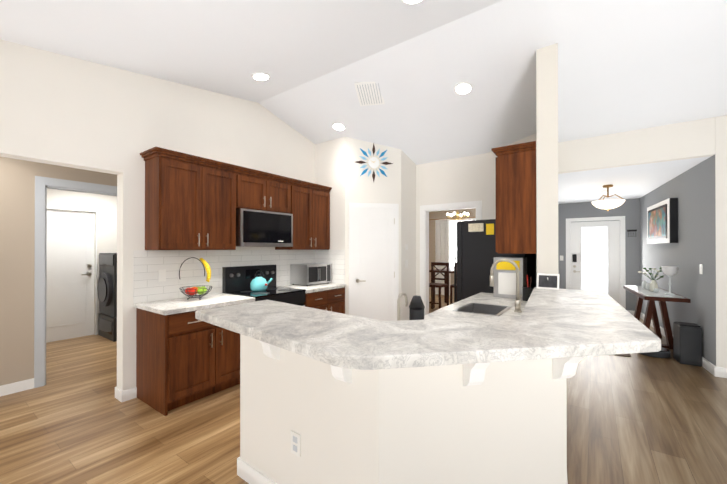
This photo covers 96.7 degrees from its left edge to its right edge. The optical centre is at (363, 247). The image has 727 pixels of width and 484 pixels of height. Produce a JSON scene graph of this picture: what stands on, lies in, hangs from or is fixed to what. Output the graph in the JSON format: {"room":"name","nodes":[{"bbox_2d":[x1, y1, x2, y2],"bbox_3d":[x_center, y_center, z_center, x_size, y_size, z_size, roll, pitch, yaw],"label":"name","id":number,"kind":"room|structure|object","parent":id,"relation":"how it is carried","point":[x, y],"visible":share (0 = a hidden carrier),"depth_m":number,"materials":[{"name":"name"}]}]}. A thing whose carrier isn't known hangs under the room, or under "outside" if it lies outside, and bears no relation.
{"room":"kitchen","nodes":[
{"label":"kitchen","id":0,"kind":"room"},
{"bbox_2d":[0,157,116,385],"bbox_3d":[-3.884,0.215,2.756,0.120,2.460,3.460,0,0,35],"label":"wall","id":1,"kind":"structure","parent":0,"point":[17,219],"depth_m":3.25,"materials":[{"name":"beige paint"}]},
{"bbox_2d":[0,378,33,396],"bbox_3d":[-4.113,1.394,2.316,0.013,0.100,2.485,0,0,35],"label":"baseboard","id":2,"kind":"structure","parent":1,"relation":"attached to","point":[15,387],"depth_m":3.22,"materials":[{"name":"white wood"}]},
{"bbox_2d":[34,176,116,387],"bbox_3d":[-3.133,0.356,3.792,0.140,2.185,1.050,0,0,35],"label":"door frame","id":3,"kind":"structure","parent":1,"relation":"attached to","point":[43,185],"depth_m":3.37,"materials":[{"name":"white wood"}]},
{"bbox_2d":[47,189,116,334],"bbox_3d":[-4.440,0.225,5.509,0.120,2.460,1.700,0,0,35],"label":"wall","id":4,"kind":"structure","parent":0,"point":[106,206],"depth_m":5.41,"materials":[{"name":"white paint"}]},
{"bbox_2d":[46,204,96,342],"bbox_3d":[-4.705,0.399,5.068,0.099,2.110,0.815,0,0,35],"label":"laundry door","id":5,"kind":"structure","parent":4,"relation":"in","point":[71,271],"depth_m":5.14,"materials":[{"name":"white paint"}]},
{"bbox_2d":[0,39,314,390],"bbox_3d":[-2.417,-0.254,2.947,0.150,3.400,5.470,0,0,35],"label":"wall","id":6,"kind":"structure","parent":0,"point":[179,117],"depth_m":3.07,"materials":[{"name":"beige paint"}]},
{"bbox_2d":[115,386,136,401],"bbox_3d":[-2.292,1.397,3.114,0.176,0.100,0.122,0,0,35],"label":"baseboard","id":7,"kind":"structure","parent":6,"relation":"attached to","point":[125,395],"depth_m":3.06,"materials":[{"name":"white wood"}]},
{"bbox_2d":[144,151,239,249],"bbox_3d":[-1.791,-0.425,3.411,0.328,0.906,0.792,0,0,35],"label":"upper cabinet","id":8,"kind":"object","parent":6,"relation":"attached to","point":[192,202],"depth_m":3.22,"materials":[{"name":"brown wood"}]},
{"bbox_2d":[133,250,344,306],"bbox_3d":[-1.244,0.305,3.940,0.604,0.545,2.483,0,0,35],"label":"tile backsplash","id":9,"kind":"structure","parent":6,"relation":"attached to","point":[155,275],"depth_m":3.63,"materials":[{"name":"white tile"}]},
{"bbox_2d":[240,171,291,213],"bbox_3d":[-1.328,-0.662,4.063,0.328,0.426,0.806,0,0,35],"label":"upper cabinet","id":10,"kind":"object","parent":6,"relation":"attached to","point":[257,191],"depth_m":3.96,"materials":[{"name":"brown wood"}]},
{"bbox_2d":[236,208,292,246],"bbox_3d":[-1.298,-0.224,4.040,0.380,0.428,0.770,0,0,35],"label":"microwave","id":11,"kind":"object","parent":10,"relation":"attached to","point":[257,228],"visible":0.88,"depth_m":3.87,"materials":[{"name":"metal"}]},
{"bbox_2d":[275,179,331,249],"bbox_3d":[-0.867,-0.420,4.709,0.328,0.906,0.782,0,0,35],"label":"upper cabinet","id":12,"kind":"object","parent":6,"relation":"attached to","point":[310,205],"depth_m":4.59,"materials":[{"name":"brown wood"}]},
{"bbox_2d":[0,295,726,483],"bbox_3d":[0.966,1.476,2.820,18.000,0.060,18.000,0,0,35],"label":"floor","id":13,"kind":"structure","parent":0,"point":[637,418],"depth_m":2.58,"materials":[{"name":"brown wood"}]},
{"bbox_2d":[97,253,116,341],"bbox_3d":[-3.935,0.775,5.448,0.690,1.360,0.770,0,0,35],"label":"washer","id":14,"kind":"object","parent":13,"relation":"on","point":[107,298],"visible":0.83,"depth_m":5.08,"materials":[{"name":"black metal"}]},
{"bbox_2d":[136,303,241,415],"bbox_3d":[-1.675,1.013,3.279,0.662,0.868,0.860,0,0,35],"label":"base cabinet","id":15,"kind":"object","parent":13,"relation":"on","point":[184,358],"visible":0.79,"depth_m":2.96,"materials":[{"name":"brown wood"}]},
{"bbox_2d":[134,293,254,314],"bbox_3d":[-1.679,0.557,3.277,0.645,0.040,0.900,0,0,35],"label":"countertop","id":16,"kind":"structure","parent":15,"relation":"on","point":[173,306],"depth_m":3.12,"materials":[{"name":"stone"}]},
{"bbox_2d":[179,257,210,281],"bbox_3d":[-1.713,0.235,3.359,0.134,0.266,0.354,0,0,26],"label":"banana hanger","id":17,"kind":"object","parent":16,"relation":"on","point":[204,263],"depth_m":3.40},
{"bbox_2d":[179,286,211,299],"bbox_3d":[-1.732,0.472,3.346,0.301,0.124,0.301,0,0,-7],"label":"basket","id":18,"kind":"object","parent":16,"relation":"on","point":[194,291],"depth_m":3.30,"materials":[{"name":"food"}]},
{"bbox_2d":[222,265,305,305],"bbox_3d":[-1.183,0.827,3.944,0.674,1.185,0.748,0,0,35],"label":"electric range","id":19,"kind":"object","parent":13,"relation":"on","point":[236,280],"visible":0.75,"depth_m":3.93,"materials":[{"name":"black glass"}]},
{"bbox_2d":[250,270,272,290],"bbox_3d":[-1.261,0.406,3.994,0.215,0.246,0.262,0,0,35],"label":"kettle","id":20,"kind":"object","parent":19,"relation":"on","point":[258,283],"visible":1,"depth_m":3.91,"materials":[{"name":"ceramic"}]},
{"bbox_2d":[304,287,344,313],"bbox_3d":[-0.736,1.018,4.596,0.662,0.868,0.816,0,0,35],"label":"base cabinet","id":21,"kind":"object","parent":13,"relation":"on","point":[332,300],"visible":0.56,"depth_m":4.45,"materials":[{"name":"brown wood"}]},
{"bbox_2d":[277,283,346,292],"bbox_3d":[-0.741,0.562,4.594,0.645,0.040,0.813,0,0,35],"label":"countertop","id":22,"kind":"structure","parent":21,"relation":"on","point":[318,287],"depth_m":4.47,"materials":[{"name":"stone"}]},
{"bbox_2d":[290,263,330,285],"bbox_3d":[-0.760,0.392,4.766,0.376,0.298,0.500,0,0,35],"label":"toaster oven","id":23,"kind":"object","parent":22,"relation":"on","point":[306,274],"visible":1,"depth_m":4.61,"materials":[{"name":"metal"}]},
{"bbox_2d":[429,262,456,308],"bbox_3d":[2.366,0.909,7.891,1.200,1.110,2.058,0,0,35],"label":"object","id":24,"kind":"object","parent":13,"relation":"on","point":[446,272],"visible":0.33,"depth_m":7.54,"materials":[{"name":"brown wood"}]},
{"bbox_2d":[454,219,535,301],"bbox_3d":[1.704,0.550,4.180,0.832,1.760,0.834,0,0,35],"label":"refrigerator","id":25,"kind":"object","parent":13,"relation":"on","point":[477,253],"visible":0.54,"depth_m":3.93,"materials":[{"name":"metal"}]},
{"bbox_2d":[615,354,631,356],"bbox_3d":[3.293,1.445,4.770,0.950,0.016,0.620,0,0,31],"label":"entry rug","id":26,"kind":"object","parent":13,"relation":"on","point":[627,355],"visible":0.15,"depth_m":4.32,"materials":[{"name":"fabric"}]},
{"bbox_2d":[640,347,670,357],"bbox_3d":[3.925,1.397,4.377,0.340,0.092,0.340,0,0,35],"label":"robot vacuum","id":27,"kind":"object","parent":13,"relation":"on","point":[664,353],"visible":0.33,"depth_m":4.23,"materials":[{"name":"black plastic"}]},
{"bbox_2d":[623,285,690,348],"bbox_3d":[4.439,1.061,4.975,0.460,0.784,1.550,0,0,30],"label":"console table","id":28,"kind":"object","parent":13,"relation":"on","point":[651,297],"visible":0.67,"depth_m":4.72,"materials":[{"name":"brown wood"}]},
{"bbox_2d":[638,267,665,292],"bbox_3d":[4.498,0.486,5.076,0.352,0.364,0.725,0,0,30],"label":"potted plant","id":29,"kind":"object","parent":28,"relation":"on","point":[652,285],"visible":0.96,"depth_m":4.91,"materials":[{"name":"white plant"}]},
{"bbox_2d":[661,266,678,294],"bbox_3d":[4.314,0.468,4.548,0.184,0.395,0.184,0,0,35],"label":"glass vase","id":30,"kind":"object","parent":28,"relation":"on","point":[669,271],"visible":1,"depth_m":4.52,"materials":[{"name":"white glass"}]},
{"bbox_2d":[673,322,701,366],"bbox_3d":[4.088,1.208,4.083,0.200,0.485,0.260,0,0,30],"label":"trash can","id":31,"kind":"object","parent":13,"relation":"on","point":[687,343],"visible":1,"depth_m":3.99,"materials":[{"name":"black plastic"}]},
{"bbox_3d":[0.691,1.011,2.767,1.556,0.868,2.624,0,0,35],"label":"base cabinet","id":32,"kind":"object","parent":13,"relation":"on","visible":0},
{"bbox_2d":[424,292,526,319],"bbox_3d":[0.965,0.555,2.574,0.900,0.040,2.640,0,0,35],"label":"countertop","id":33,"kind":"structure","parent":32,"relation":"on","point":[446,312],"depth_m":2.82,"materials":[{"name":"stone"}]},
{"bbox_2d":[397,292,424,320],"bbox_3d":[0.290,0.401,1.961,0.140,0.260,0.170,0,0,35],"label":"faucet","id":34,"kind":"object","parent":33,"relation":"on","point":[416,308],"visible":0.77,"depth_m":1.94,"materials":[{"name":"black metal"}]},
{"bbox_2d":[452,302,511,315],"bbox_3d":[1.043,0.639,2.811,0.370,0.217,0.500,0,0,35],"label":"stainless steel sink","id":35,"kind":"object","parent":33,"relation":"in","point":[487,309],"visible":0.38,"depth_m":2.97,"materials":[{"name":"grey metal"}]},
{"bbox_2d":[490,258,521,312],"bbox_3d":[1.224,0.313,2.762,0.250,0.441,0.152,0,0,35],"label":"gooseneck faucet","id":36,"kind":"object","parent":33,"relation":"on","point":[518,305],"visible":1,"depth_m":2.67,"materials":[{"name":"silver metal"}]},
{"bbox_2d":[494,257,532,300],"bbox_3d":[1.607,0.322,3.445,0.384,0.428,0.365,0,0,35],"label":"coffee maker","id":37,"kind":"object","parent":33,"relation":"on","point":[504,279],"visible":0.92,"depth_m":3.40,"materials":[{"name":"white plastic"}]},
{"bbox_2d":[0,0,726,164],"bbox_3d":[0.473,-1.626,1.924,6.150,0.824,7.150,0,0,35],"label":"ceiling","id":38,"kind":"structure","parent":0,"point":[627,65],"depth_m":2.99,"materials":[{"name":"white paint"}]},
{"bbox_2d":[252,72,269,80],"bbox_3d":[-1.095,-1.826,3.455,0.190,0.014,0.190,0,9,35],"label":"recessed light","id":39,"kind":"object","parent":38,"relation":"in","point":[261,76],"visible":0.96,"depth_m":3.43,"materials":[{"name":"white"}]},
{"bbox_2d":[332,122,345,130],"bbox_3d":[-0.347,-1.693,4.539,0.190,0.014,0.190,0,-14,35],"label":"recessed light","id":40,"kind":"object","parent":38,"relation":"in","point":[337,126],"visible":0.96,"depth_m":4.53,"materials":[{"name":"white"}]},
{"bbox_2d":[354,82,384,105],"bbox_3d":[0.076,-1.790,3.771,0.300,0.016,0.380,0,-14,10],"label":"ceiling vent","id":41,"kind":"object","parent":38,"relation":"in","point":[368,93],"visible":0.98,"depth_m":3.76,"materials":[{"name":"white metal"}]},
{"bbox_2d":[402,0,422,4],"bbox_3d":[0.368,-1.820,2.338,0.190,0.014,0.190,0,9,35],"label":"recessed light","id":42,"kind":"object","parent":38,"relation":"in","point":[410,2],"visible":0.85,"depth_m":2.40,"materials":[{"name":"white plastic"}]},
{"bbox_2d":[454,82,472,94],"bbox_3d":[1.077,-1.713,3.487,0.190,0.014,0.190,0,-14,35],"label":"recessed light","id":43,"kind":"object","parent":38,"relation":"in","point":[462,88],"visible":0.98,"depth_m":3.48,"materials":[{"name":"white"}]},
{"bbox_2d":[315,137,415,319],"bbox_3d":[0.029,-0.112,5.329,1.370,3.132,1.250,0,0,35],"label":"wall block","id":44,"kind":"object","parent":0,"point":[338,170],"visible":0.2,"depth_m":4.89,"materials":[{"name":"beige paint"}]},
{"bbox_2d":[349,203,398,320],"bbox_3d":[0.156,0.398,4.821,0.564,2.110,0.555,0,0,35],"label":"pantry door","id":45,"kind":"structure","parent":44,"relation":"attached to","point":[373,260],"depth_m":4.81,"materials":[{"name":"white paint"}]},
{"bbox_2d":[356,144,392,181],"bbox_3d":[0.154,-1.267,4.840,0.433,0.600,0.426,0,0,35],"label":"wall decoration","id":46,"kind":"object","parent":44,"relation":"attached to","point":[373,162],"visible":1,"depth_m":4.83,"materials":[{"name":"blue metal"}]},
{"bbox_2d":[240,334,566,483],"bbox_3d":[0.516,0.925,2.394,1.724,1.038,2.120,0,0,35],"label":"wall","id":47,"kind":"structure","parent":0,"point":[504,422],"depth_m":1.52,"materials":[{"name":"beige paint"}]},
{"bbox_2d":[258,340,279,359],"bbox_3d":[-0.564,0.519,1.744,0.070,0.230,0.228,0,0,35],"label":"corbel","id":48,"kind":"object","parent":47,"relation":"attached to","point":[271,351],"depth_m":1.79,"materials":[{"name":"white wood"}]},
{"bbox_2d":[195,300,369,353],"bbox_3d":[-0.268,0.378,1.588,1.385,0.045,0.630,0,0,35],"label":"countertop","id":49,"kind":"structure","parent":47,"relation":"on","point":[279,324],"depth_m":1.57,"materials":[{"name":"stone"}]},
{"bbox_2d":[291,430,300,456],"bbox_3d":[-0.364,1.051,1.730,0.072,0.116,0.008,0,0,35],"label":"outlet","id":50,"kind":"object","parent":47,"relation":"attached to","point":[295,443],"visible":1,"depth_m":1.72,"materials":[{"name":"white plastic"}]},
{"bbox_2d":[330,365,351,382],"bbox_3d":[-0.148,0.518,1.431,0.070,0.230,0.228,0,0,35],"label":"corbel","id":51,"kind":"object","parent":47,"relation":"attached to","point":[342,374],"depth_m":1.48,"materials":[{"name":"white wood"}]},
{"bbox_2d":[237,457,567,483],"bbox_3d":[0.512,1.391,2.387,1.752,0.105,2.135,0,0,35],"label":"baseboard","id":52,"kind":"structure","parent":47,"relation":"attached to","point":[248,473],"depth_m":1.96,"materials":[{"name":"white wood"}]},
{"bbox_2d":[463,362,490,385],"bbox_3d":[0.508,0.518,1.370,0.070,0.230,0.228,0,0,-10],"label":"corbel","id":53,"kind":"object","parent":47,"relation":"attached to","point":[473,373],"depth_m":1.42,"materials":[{"name":"white wood"}]},
{"bbox_2d":[299,287,660,369],"bbox_3d":[0.946,0.379,1.862,1.046,0.045,2.485,0,0,35],"label":"countertop","id":54,"kind":"structure","parent":47,"relation":"on","point":[553,323],"depth_m":1.27,"materials":[{"name":"stone"}]},
{"bbox_2d":[537,273,559,289],"bbox_3d":[1.606,0.293,2.809,0.170,0.130,0.088,0,0,35],"label":"digital photo frame","id":55,"kind":"object","parent":54,"relation":"on","point":[547,281],"visible":1,"depth_m":2.79,"materials":[{"name":"white plastic"}]},
{"bbox_2d":[553,356,585,378],"bbox_3d":[0.963,0.518,1.447,0.070,0.230,0.228,0,0,-10],"label":"corbel","id":56,"kind":"object","parent":47,"relation":"attached to","point":[562,367],"depth_m":1.50,"materials":[{"name":"white wood"}]},
{"bbox_2d":[429,208,475,296],"bbox_3d":[3.257,0.069,9.248,3.920,2.800,0.120,0,0,35],"label":"wall","id":57,"kind":"structure","parent":0,"point":[442,215],"depth_m":9.94,"materials":[{"name":"beige paint"}]},
{"bbox_2d":[444,218,475,268],"bbox_3d":[3.150,-0.091,9.210,2.210,1.500,0.064,0,0,35],"label":"dining room window","id":58,"kind":"structure","parent":57,"relation":"in","point":[453,233],"depth_m":9.57,"materials":[{"name":"white"}]},
{"bbox_2d":[430,217,475,294],"bbox_3d":[3.071,0.278,9.183,2.550,2.282,0.060,0,0,35],"label":"curtain","id":59,"kind":"object","parent":58,"relation":"hanging from","point":[443,241],"visible":0.77,"depth_m":9.69,"materials":[{"name":"beige fabric"}]},
{"bbox_2d":[416,134,536,295],"bbox_3d":[1.650,-0.069,4.855,1.840,3.043,0.140,0,0,35],"label":"wall","id":60,"kind":"structure","parent":0,"point":[451,180],"depth_m":4.91,"materials":[{"name":"beige paint"}]},
{"bbox_2d":[420,200,481,314],"bbox_3d":[1.364,0.386,5.046,0.980,2.135,0.158,0,0,35],"label":"door frame","id":61,"kind":"structure","parent":60,"relation":"attached to","point":[425,210],"depth_m":5.23,"materials":[{"name":"white wood"}]},
{"bbox_2d":[536,43,557,273],"bbox_3d":[2.138,-0.196,3.801,0.191,3.290,2.082,0,0,29],"label":"wall","id":62,"kind":"structure","parent":0,"point":[547,142],"depth_m":2.90,"materials":[{"name":"beige paint"}]},
{"bbox_2d":[491,141,535,253],"bbox_3d":[1.599,-0.451,3.306,0.385,1.020,0.685,0,0,35],"label":"upper cabinet","id":63,"kind":"object","parent":62,"relation":"attached to","point":[515,198],"visible":1,"depth_m":3.05,"materials":[{"name":"brown wood"}]},
{"bbox_2d":[558,198,639,310],"bbox_3d":[5.239,0.202,7.356,1.870,2.520,0.140,0,0,35],"label":"wall","id":64,"kind":"structure","parent":0,"point":[630,210],"depth_m":6.98,"materials":[{"name":"grey paint"}]},
{"bbox_2d":[566,216,625,308],"bbox_3d":[5.231,0.392,7.321,1.090,2.140,0.116,0,0,35],"label":"front door","id":65,"kind":"structure","parent":64,"relation":"in","point":[595,255],"depth_m":7.31,"materials":[{"name":"white paint"}]},
{"bbox_2d":[558,156,710,203],"bbox_3d":[4.344,-1.093,5.826,1.874,0.100,3.968,0,0,31],"label":"ceiling","id":66,"kind":"structure","parent":0,"point":[634,181],"depth_m":5.05,"materials":[{"name":"white paint"}]},
{"bbox_2d":[591,184,624,210],"bbox_3d":[4.113,-0.828,5.437,0.460,0.433,0.460,0,0,35],"label":"pendant light","id":67,"kind":"object","parent":66,"relation":"hanging from","point":[607,204],"visible":1,"depth_m":5.34,"materials":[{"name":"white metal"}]},
{"bbox_2d":[558,115,726,367],"bbox_3d":[4.004,-0.030,3.670,3.230,2.958,0.100,0,0,35],"label":"wall","id":68,"kind":"structure","parent":0,"point":[683,140],"depth_m":3.81,"materials":[{"name":"beige paint"}]},
{"bbox_2d":[640,154,715,365],"bbox_3d":[4.962,0.194,5.198,0.140,2.520,3.723,0,0,30],"label":"wall","id":69,"kind":"structure","parent":0,"point":[692,189],"depth_m":4.28,"materials":[{"name":"grey paint"}]},
{"bbox_2d":[647,198,677,243],"bbox_3d":[4.886,-0.395,5.317,0.108,0.660,1.300,0,0,30],"label":"framed picture","id":70,"kind":"object","parent":69,"relation":"attached to","point":[662,221],"visible":1,"depth_m":4.99,"materials":[{"name":"white paint"}]},
{"bbox_2d":[640,312,717,376],"bbox_3d":[4.895,1.399,5.231,0.338,0.110,3.714,0,0,35],"label":"baseboard","id":71,"kind":"structure","parent":69,"relation":"attached to","point":[711,368],"depth_m":3.82,"materials":[{"name":"white wood"}]},
{"bbox_3d":[2.027,-1.287,7.440,4.020,0.100,4.500,0,0,35],"label":"ceiling","id":72,"kind":"structure","parent":0,"visible":0},
{"bbox_2d":[447,210,468,220],"bbox_3d":[2.138,-0.925,7.335,0.437,0.625,0.496,0,0,35],"label":"dining chandelier","id":73,"kind":"object","parent":72,"relation":"hanging from","point":[457,216],"visible":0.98,"depth_m":7.31,"materials":[{"name":"white glass"}]}
]}

